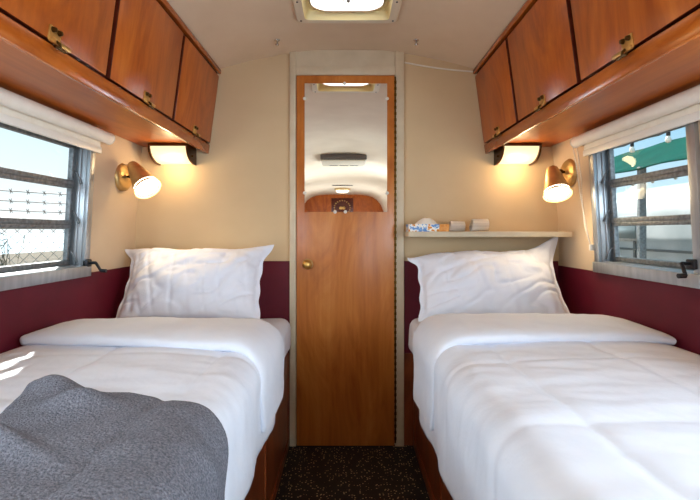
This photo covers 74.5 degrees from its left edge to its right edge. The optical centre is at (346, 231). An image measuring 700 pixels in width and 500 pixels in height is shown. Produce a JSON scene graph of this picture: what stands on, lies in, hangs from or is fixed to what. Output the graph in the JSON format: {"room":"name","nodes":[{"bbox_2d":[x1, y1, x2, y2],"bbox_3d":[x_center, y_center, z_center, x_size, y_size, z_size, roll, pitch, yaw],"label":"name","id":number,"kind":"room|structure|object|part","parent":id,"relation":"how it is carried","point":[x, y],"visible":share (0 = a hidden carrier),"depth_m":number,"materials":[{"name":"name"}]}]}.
{"room":"camper trailer bedroom","nodes":[
{"label":"camper trailer bedroom","id":0,"kind":"room"},
{"bbox_2d":[68,115,142,271],"bbox_3d":[-1.054,0.312,-2.115,0.092,1.475,8.770,0,0,0],"label":"wall","id":1,"kind":"structure","parent":0,"point":[114,211],"depth_m":2.03,"materials":[{"name":"beige paint"}]},
{"bbox_2d":[0,122,106,290],"bbox_3d":[-1.045,-0.097,1.534,0.164,0.545,0.632,0,0,0],"label":"window","id":2,"kind":"structure","parent":1,"relation":"in","point":[76,262],"depth_m":1.76,"materials":[{"name":"metal"}]},
{"bbox_3d":[-1.091,0.049,1.530,0.031,0.156,0.539,0,0,0],"label":"sash","id":3,"kind":"part","parent":2,"relation":"part of","materials":[{"name":"metal"}]},
{"bbox_3d":[-1.081,-0.107,1.530,0.031,0.156,0.539,0,0,0],"label":"sash","id":4,"kind":"part","parent":2,"relation":"part of","materials":[{"name":"glass"}]},
{"bbox_3d":[-1.072,-0.262,1.530,0.031,0.156,0.539,0,0,0],"label":"sash","id":5,"kind":"part","parent":2,"relation":"part of","materials":[{"name":"glass"}]},
{"bbox_2d":[0,87,114,153],"bbox_3d":[-0.982,-0.361,1.515,0.064,0.090,0.738,0,0,0],"label":"roller blind","id":6,"kind":"object","parent":2,"relation":"attached to","point":[18,111],"visible":1,"depth_m":1.51,"materials":[{"name":"fabric"}]},
{"bbox_3d":[-1.074,0.096,1.803,0.035,0.055,0.010,0,0,-8],"label":"hinge arm","id":7,"kind":"part","parent":2,"relation":"part of","materials":[{"name":"metal"}]},
{"bbox_3d":[-1.065,-0.059,1.803,0.035,0.055,0.010,0,0,-8],"label":"hinge arm","id":8,"kind":"part","parent":2,"relation":"part of","materials":[{"name":"metal"}]},
{"bbox_3d":[-1.056,-0.215,1.803,0.035,0.055,0.010,0,0,-8],"label":"hinge arm","id":9,"kind":"part","parent":2,"relation":"part of","materials":[{"name":"metal"}]},
{"bbox_3d":[-1.004,0.136,1.831,0.082,0.055,0.036,0,0,0],"label":"crank handle","id":10,"kind":"part","parent":2,"relation":"part of","materials":[{"name":"grey metal"}]},
{"bbox_2d":[0,266,129,353],"bbox_3d":[-1.045,0.608,1.034,0.008,0.885,2.469,0,0,0],"label":"wall panel","id":11,"kind":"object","parent":1,"relation":"attached to","point":[25,310],"depth_m":1.66,"materials":[{"name":"red fabric"}]},
{"bbox_2d":[0,0,220,153],"bbox_3d":[-0.812,-0.593,1.300,0.385,0.416,1.939,0,0,0],"label":"upper cabinet","id":12,"kind":"object","parent":1,"relation":"attached to","point":[133,71],"visible":1,"depth_m":1.41,"materials":[{"name":"brown wood"}]},
{"bbox_3d":[-0.658,-0.602,1.052,0.059,0.331,0.463,0,0,0],"label":"cabinet door","id":13,"kind":"part","parent":12,"relation":"part of","materials":[{"name":"brown wood"}]},
{"bbox_3d":[-0.660,-0.440,1.052,0.016,0.052,0.036,0,0,0],"label":"latch lever","id":14,"kind":"part","parent":12,"relation":"part of","materials":[{"name":"gold metal"}]},
{"bbox_3d":[-0.658,-0.602,1.538,0.059,0.331,0.465,0,0,0],"label":"cabinet door","id":15,"kind":"part","parent":12,"relation":"part of","materials":[{"name":"brown wood"}]},
{"bbox_3d":[-0.660,-0.440,1.538,0.016,0.052,0.036,0,0,0],"label":"latch lever","id":16,"kind":"part","parent":12,"relation":"part of","materials":[{"name":"gold metal"}]},
{"bbox_2d":[148,143,196,165],"bbox_3d":[-0.834,-0.369,2.201,0.199,0.084,0.133,0,0,0],"label":"lamp","id":17,"kind":"object","parent":12,"relation":"attached to","point":[160,153],"visible":1,"depth_m":2.16,"materials":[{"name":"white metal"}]},
{"bbox_2d":[150,146,190,163],"bbox_3d":[-0.834,-0.372,2.205,0.171,0.076,0.126,0,0,0],"label":"diffuser","id":18,"kind":"object","parent":17,"relation":"attached to","point":[158,154],"depth_m":2.16,"materials":[{"name":"beige plastic"}]},
{"bbox_3d":[-0.633,-0.789,1.300,0.027,0.024,1.939,0,0,0],"label":"moulding","id":19,"kind":"part","parent":12,"relation":"part of","materials":[{"name":"brown wood"}]},
{"bbox_3d":[-0.658,-0.602,2.027,0.059,0.331,0.469,0,0,0],"label":"cabinet door","id":20,"kind":"part","parent":12,"relation":"part of","materials":[{"name":"brown wood"}]},
{"bbox_2d":[115,161,160,198],"bbox_3d":[-0.943,-0.233,2.051,0.244,0.170,0.123,0,0,28],"label":"wall sconce","id":21,"kind":"object","parent":1,"relation":"attached to","point":[143,182],"visible":1,"depth_m":2.03,"materials":[{"name":"gold metal"}]},
{"bbox_3d":[-0.887,-0.212,2.023,0.097,0.100,0.100,0,0,0],"label":"bulb","id":22,"kind":"part","parent":21,"relation":"part of","materials":[{"name":"white glass"}]},
{"bbox_2d":[135,54,558,443],"bbox_3d":[0.000,0.035,2.295,2.240,2.030,0.050,0,0,0],"label":"wall","id":23,"kind":"structure","parent":0,"point":[236,195],"depth_m":2.27,"materials":[{"name":"beige paint"}]},
{"bbox_2d":[297,75,396,445],"bbox_3d":[-0.003,0.140,2.233,0.488,1.809,0.066,0,0,0],"label":"door","id":24,"kind":"structure","parent":23,"relation":"in","point":[346,124],"depth_m":2.25,"materials":[{"name":"brown wood"}]},
{"bbox_3d":[-0.192,0.157,2.223,0.047,0.047,0.046,0,0,0],"label":"knob","id":25,"kind":"part","parent":24,"relation":"part of","materials":[{"name":"gold metal"}]},
{"bbox_2d":[303,82,388,213],"bbox_3d":[-0.005,-0.411,2.240,0.419,0.643,0.013,0,0,0],"label":"mirror","id":26,"kind":"object","parent":24,"relation":"attached to","point":[346,124],"depth_m":2.24,"materials":[{"name":"white mirror"}]},
{"bbox_2d":[290,50,403,445],"bbox_3d":[-0.001,0.077,2.260,0.560,1.945,0.020,0,0,0],"label":"trim","id":27,"kind":"structure","parent":23,"relation":"attached to","point":[312,62],"depth_m":2.25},
{"bbox_2d":[259,261,557,445],"bbox_3d":[0.000,0.597,2.266,2.080,0.907,0.008,0,0,0],"label":"wall panel","id":28,"kind":"object","parent":23,"relation":"attached to","point":[274,299],"depth_m":2.26,"materials":[{"name":"red fabric"}]},
{"bbox_2d":[404,353,413,444],"bbox_3d":[0.660,0.823,2.267,0.759,0.454,0.007,0,0,0],"label":"trim","id":29,"kind":"structure","parent":23,"relation":"attached to","point":[408,357],"depth_m":2.26,"materials":[{"name":"brown wood"}]},
{"bbox_2d":[405,62,472,71],"bbox_3d":[0.451,-0.811,2.263,0.335,0.053,0.008,0,0,0],"label":"cable","id":30,"kind":"object","parent":23,"relation":"attached to","point":[405,62],"visible":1,"depth_m":2.26,"materials":[{"name":"beige plastic"}]},
{"bbox_2d":[404,232,571,236],"bbox_3d":[0.655,0.011,2.185,0.749,0.025,0.170,0,0,0],"label":"wall shelf","id":31,"kind":"object","parent":23,"relation":"attached to","point":[406,234],"visible":1,"depth_m":2.10,"materials":[{"name":"beige wood"}]},
{"bbox_2d":[406,218,448,231],"bbox_3d":[0.377,-0.034,2.165,0.187,0.064,0.100,0,0,0],"label":"tissue box","id":32,"kind":"object","parent":31,"relation":"on","point":[425,224],"visible":1,"depth_m":2.12,"materials":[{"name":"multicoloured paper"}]},
{"bbox_2d":[449,221,465,230],"bbox_3d":[0.519,-0.027,2.175,0.108,0.048,0.051,0,0,-24],"label":"rolled paper","id":33,"kind":"object","parent":31,"relation":"on","point":[453,225],"visible":0.95,"depth_m":2.15,"materials":[{"name":"white paper"}]},
{"bbox_2d":[469,219,488,230],"bbox_3d":[0.622,-0.033,2.160,0.174,0.060,0.050,0,0,-40],"label":"rolled paper","id":34,"kind":"object","parent":31,"relation":"on","point":[475,224],"visible":1,"depth_m":2.14,"materials":[{"name":"white paper"}]},
{"bbox_2d":[167,0,526,68],"bbox_3d":[0.000,-0.688,-2.115,2.107,0.525,8.770,0,0,0],"label":"ceiling","id":35,"kind":"structure","parent":0,"point":[232,32],"depth_m":1.97,"materials":[{"name":"beige paint"}]},
{"bbox_2d":[292,0,401,22],"bbox_3d":[0.000,-0.892,1.760,0.418,0.040,0.345,0,0,0],"label":"ceiling vent","id":36,"kind":"object","parent":35,"relation":"in","point":[306,11],"visible":1,"depth_m":1.87,"materials":[{"name":"beige plastic"}]},
{"bbox_3d":[0.000,-0.898,1.760,0.286,0.007,0.232,0,0,0],"label":"frosted panel","id":37,"kind":"part","parent":36,"relation":"part of","materials":[{"name":"white plastic"}]},
{"bbox_2d":[275,445,429,499],"bbox_3d":[0.000,1.080,-2.115,2.240,0.060,8.870,0,0,0],"label":"floor","id":38,"kind":"structure","parent":0,"point":[309,472],"depth_m":1.98,"materials":[{"name":"carpet"}]},
{"bbox_2d":[244,318,290,499],"bbox_3d":[-0.655,0.720,1.280,0.771,0.660,1.960,0,0,0],"label":"bed","id":39,"kind":"object","parent":38,"relation":"on","point":[270,461],"visible":0.06,"depth_m":1.87,"materials":[{"name":"brown wood"}]},
{"bbox_2d":[0,317,284,499],"bbox_3d":[-0.627,0.471,1.022,0.803,0.342,1.427,0,0,0],"label":"duvet","id":40,"kind":"object","parent":39,"relation":"on","point":[233,368],"visible":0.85,"depth_m":1.26,"materials":[{"name":"white fabric"}]},
{"bbox_2d":[0,374,228,499],"bbox_3d":[-0.427,0.450,0.643,0.458,0.322,0.687,0,0,0],"label":"blanket","id":41,"kind":"object","parent":40,"relation":"on","point":[61,438],"visible":1,"depth_m":0.71,"materials":[{"name":"grey fabric"}]},
{"bbox_2d":[116,245,273,318],"bbox_3d":[-0.692,0.221,2.076,0.697,0.323,0.261,0,0,0],"label":"pillow","id":42,"kind":"object","parent":39,"relation":"on","point":[162,282],"visible":0.94,"depth_m":1.98,"materials":[{"name":"white fabric"}]},
{"bbox_3d":[-0.628,0.500,1.279,0.717,0.176,1.958,0,0,0],"label":"mattress","id":43,"kind":"part","parent":39,"relation":"part of","materials":[{"name":"white fabric"}]},
{"bbox_2d":[409,318,452,499],"bbox_3d":[0.668,0.720,1.280,0.745,0.660,1.960,0,0,0],"label":"bed","id":44,"kind":"object","parent":38,"relation":"on","point":[427,458],"visible":0.02,"depth_m":1.91,"materials":[{"name":"brown wood"}]},
{"bbox_3d":[0.641,0.500,1.279,0.691,0.176,1.958,0,0,0],"label":"mattress","id":45,"kind":"part","parent":44,"relation":"part of","materials":[{"name":"white fabric"}]},
{"bbox_2d":[407,237,569,320],"bbox_3d":[0.647,0.202,2.074,0.732,0.370,0.262,0,0,-2],"label":"pillow","id":46,"kind":"object","parent":44,"relation":"on","point":[475,281],"visible":0.92,"depth_m":1.99,"materials":[{"name":"white fabric"}]},
{"bbox_2d":[413,313,699,499],"bbox_3d":[0.637,0.491,1.065,0.782,0.384,1.513,0,0,0],"label":"duvet","id":47,"kind":"object","parent":44,"relation":"on","point":[512,406],"visible":1,"depth_m":1.01,"materials":[{"name":"white fabric"}]},
{"bbox_2d":[551,121,699,270],"bbox_3d":[1.054,0.312,-2.115,0.092,1.475,8.770,0,0,0],"label":"wall","id":48,"kind":"structure","parent":0,"point":[574,252],"depth_m":2.08,"materials":[{"name":"beige paint"}]},
{"bbox_2d":[543,159,576,202],"bbox_3d":[0.960,-0.233,2.049,0.119,0.206,0.269,0,0,41],"label":"wall sconce","id":49,"kind":"object","parent":48,"relation":"attached to","point":[558,182],"visible":1,"depth_m":2.01,"materials":[{"name":"gold metal"}]},
{"bbox_3d":[0.911,-0.190,1.995,0.102,0.093,0.095,0,0,0],"label":"bulb","id":50,"kind":"part","parent":49,"relation":"part of","materials":[{"name":"white glass"}]},
{"bbox_2d":[473,0,699,153],"bbox_3d":[0.812,-0.593,1.335,0.385,0.416,1.869,0,0,0],"label":"upper cabinet","id":51,"kind":"object","parent":48,"relation":"attached to","point":[560,71],"visible":1,"depth_m":1.40,"materials":[{"name":"brown wood"}]},
{"bbox_3d":[0.658,-0.602,2.046,0.059,0.331,0.433,0,0,0],"label":"cabinet door","id":52,"kind":"part","parent":51,"relation":"part of","materials":[{"name":"brown wood"}]},
{"bbox_3d":[0.633,-0.789,1.335,0.027,0.024,1.869,0,0,0],"label":"moulding","id":53,"kind":"part","parent":51,"relation":"part of","materials":[{"name":"brown wood"}]},
{"bbox_2d":[494,143,541,165],"bbox_3d":[0.814,-0.369,2.201,0.196,0.084,0.133,0,0,0],"label":"lamp","id":54,"kind":"object","parent":51,"relation":"attached to","point":[508,153],"visible":0.91,"depth_m":2.16,"materials":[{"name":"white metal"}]},
{"bbox_2d":[499,146,538,163],"bbox_3d":[0.814,-0.372,2.205,0.168,0.076,0.126,0,0,0],"label":"diffuser","id":55,"kind":"object","parent":54,"relation":"attached to","point":[507,154],"depth_m":2.16,"materials":[{"name":"beige plastic"}]},
{"bbox_3d":[0.660,-0.440,1.577,0.016,0.052,0.036,0,0,0],"label":"latch lever","id":56,"kind":"part","parent":51,"relation":"part of","materials":[{"name":"gold metal"}]},
{"bbox_3d":[0.658,-0.602,1.577,0.059,0.331,0.461,0,0,0],"label":"cabinet door","id":57,"kind":"part","parent":51,"relation":"part of","materials":[{"name":"brown wood"}]},
{"bbox_3d":[0.660,-0.440,1.097,0.016,0.052,0.036,0,0,0],"label":"latch lever","id":58,"kind":"part","parent":51,"relation":"part of","materials":[{"name":"gold metal"}]},
{"bbox_3d":[0.658,-0.602,1.097,0.059,0.331,0.453,0,0,0],"label":"cabinet door","id":59,"kind":"part","parent":51,"relation":"part of","materials":[{"name":"brown wood"}]},
{"bbox_2d":[558,265,699,354],"bbox_3d":[1.045,0.608,1.034,0.008,0.885,2.469,0,0,0],"label":"wall panel","id":60,"kind":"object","parent":48,"relation":"attached to","point":[672,310],"depth_m":1.64,"materials":[{"name":"red fabric"}]},
{"bbox_2d":[589,121,699,288],"bbox_3d":[1.044,-0.106,1.626,0.165,0.545,0.592,0,0,0],"label":"window","id":61,"kind":"structure","parent":48,"relation":"in","point":[603,183],"depth_m":1.66,"materials":[{"name":"metal"}]},
{"bbox_3d":[1.056,-0.225,1.878,0.035,0.055,0.010,0,0,8],"label":"hinge arm","id":62,"kind":"part","parent":61,"relation":"part of","materials":[{"name":"metal"}]},
{"bbox_3d":[1.065,-0.070,1.878,0.035,0.055,0.010,0,0,8],"label":"hinge arm","id":63,"kind":"part","parent":61,"relation":"part of","materials":[{"name":"metal"}]},
{"bbox_3d":[1.074,0.086,1.878,0.035,0.055,0.010,0,0,8],"label":"hinge arm","id":64,"kind":"part","parent":61,"relation":"part of","materials":[{"name":"metal"}]},
{"bbox_2d":[570,85,699,250],"bbox_3d":[0.992,-0.164,1.600,0.084,0.484,0.729,0,0,0],"label":"roller blind","id":65,"kind":"object","parent":61,"relation":"attached to","point":[680,109],"visible":1,"depth_m":1.52,"materials":[{"name":"fabric"}]},
{"bbox_3d":[0.996,-0.159,1.955,0.077,0.449,0.026,0,0,28],"label":"bead cord","id":66,"kind":"part","parent":65,"relation":"part of","materials":[{"name":"beige plastic"}]},
{"bbox_3d":[1.072,-0.272,1.627,0.031,0.156,0.494,0,0,0],"label":"sash","id":67,"kind":"part","parent":61,"relation":"part of","materials":[{"name":"glass"}]},
{"bbox_3d":[1.081,-0.117,1.627,0.031,0.156,0.494,0,0,0],"label":"sash","id":68,"kind":"part","parent":61,"relation":"part of","materials":[{"name":"glass"}]},
{"bbox_3d":[1.090,0.039,1.627,0.031,0.156,0.494,0,0,0],"label":"sash","id":69,"kind":"part","parent":61,"relation":"part of","materials":[{"name":"metal"}]},
{"bbox_3d":[1.002,0.108,1.359,0.098,0.055,0.038,0,0,-24],"label":"crank handle","id":70,"kind":"part","parent":61,"relation":"part of","materials":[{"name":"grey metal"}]},
{"label":"outside","id":71,"kind":"structure","parent":0,"visible":0},
{"bbox_2d":[0,250,62,265],"bbox_3d":[8.000,1.650,24.000,64.000,0.200,72.000,0,0,0],"label":"ground","id":72,"kind":"structure","parent":71,"point":[28,258],"depth_m":27.96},
{"bbox_2d":[0,233,24,265],"bbox_3d":[-3.474,0.726,4.515,0.466,1.653,0.296,0,0,-17],"label":"plant","id":73,"kind":"object","parent":72,"relation":"on","point":[8,249],"visible":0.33,"depth_m":4.55,"materials":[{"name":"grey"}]},
{"bbox_2d":[0,188,65,264],"bbox_3d":[-3.825,0.525,4.600,5.631,2.050,0.055,0,0,-42],"label":"wire fence","id":74,"kind":"object","parent":72,"relation":"on","point":[27,192],"visible":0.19,"depth_m":4.97,"materials":[{"name":"grey metal"}]},
{"bbox_3d":[-3.825,-0.050,4.600,5.627,0.036,0.036,0,0,-42],"label":"rail","id":75,"kind":"part","parent":74,"relation":"part of","materials":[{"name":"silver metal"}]},
{"bbox_2d":[614,137,686,258],"bbox_3d":[3.003,0.277,5.400,1.006,2.546,5.000,0,0,0],"label":"awning","id":76,"kind":"object","parent":72,"relation":"on","point":[675,150],"visible":0.21,"depth_m":4.18,"materials":[{"name":"fabric"}]},
{"bbox_3d":[2.550,0.492,3.980,0.060,2.115,0.040,0,0,0],"label":"post","id":77,"kind":"part","parent":76,"relation":"part of","materials":[{"name":"metal"}]},
{"bbox_2d":[616,182,692,261],"bbox_3d":[5.084,0.435,6.350,2.332,2.230,7.500,0,0,0],"label":"trailer","id":78,"kind":"object","parent":72,"relation":"on","point":[663,242],"visible":0.1,"depth_m":5.90,"materials":[{"name":"metal"}]},
{"bbox_3d":[3.924,-0.050,6.450,0.012,0.280,0.400,0,0,0],"label":"pane","id":79,"kind":"part","parent":78,"relation":"part of","materials":[{"name":"grey"}]},
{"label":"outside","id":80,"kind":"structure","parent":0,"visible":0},
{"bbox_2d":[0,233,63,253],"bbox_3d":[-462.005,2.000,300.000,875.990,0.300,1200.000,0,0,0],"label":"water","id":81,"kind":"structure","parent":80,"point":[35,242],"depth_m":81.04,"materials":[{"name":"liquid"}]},
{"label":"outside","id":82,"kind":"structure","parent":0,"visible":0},
{"bbox_2d":[619,132,671,152],"bbox_3d":[2.200,-0.654,3.950,0.040,0.090,3.400,0,0,0],"label":"string","id":83,"kind":"object","parent":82,"point":[668,139],"visible":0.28,"depth_m":3.21,"materials":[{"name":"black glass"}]},
{"bbox_2d":[629,143,634,152],"bbox_3d":[2.200,-0.650,3.550,0.040,0.082,0.040,0,0,0],"label":"bulb","id":84,"kind":"object","parent":83,"relation":"attached to","point":[632,149],"depth_m":3.54,"materials":[{"name":"white glass"}]},
{"bbox_2d":[665,132,671,142],"bbox_3d":[2.200,-0.650,3.150,0.040,0.082,0.040,0,0,0],"label":"bulb","id":85,"kind":"object","parent":83,"relation":"attached to","point":[668,139],"depth_m":3.14,"materials":[{"name":"white glass"}]}
]}

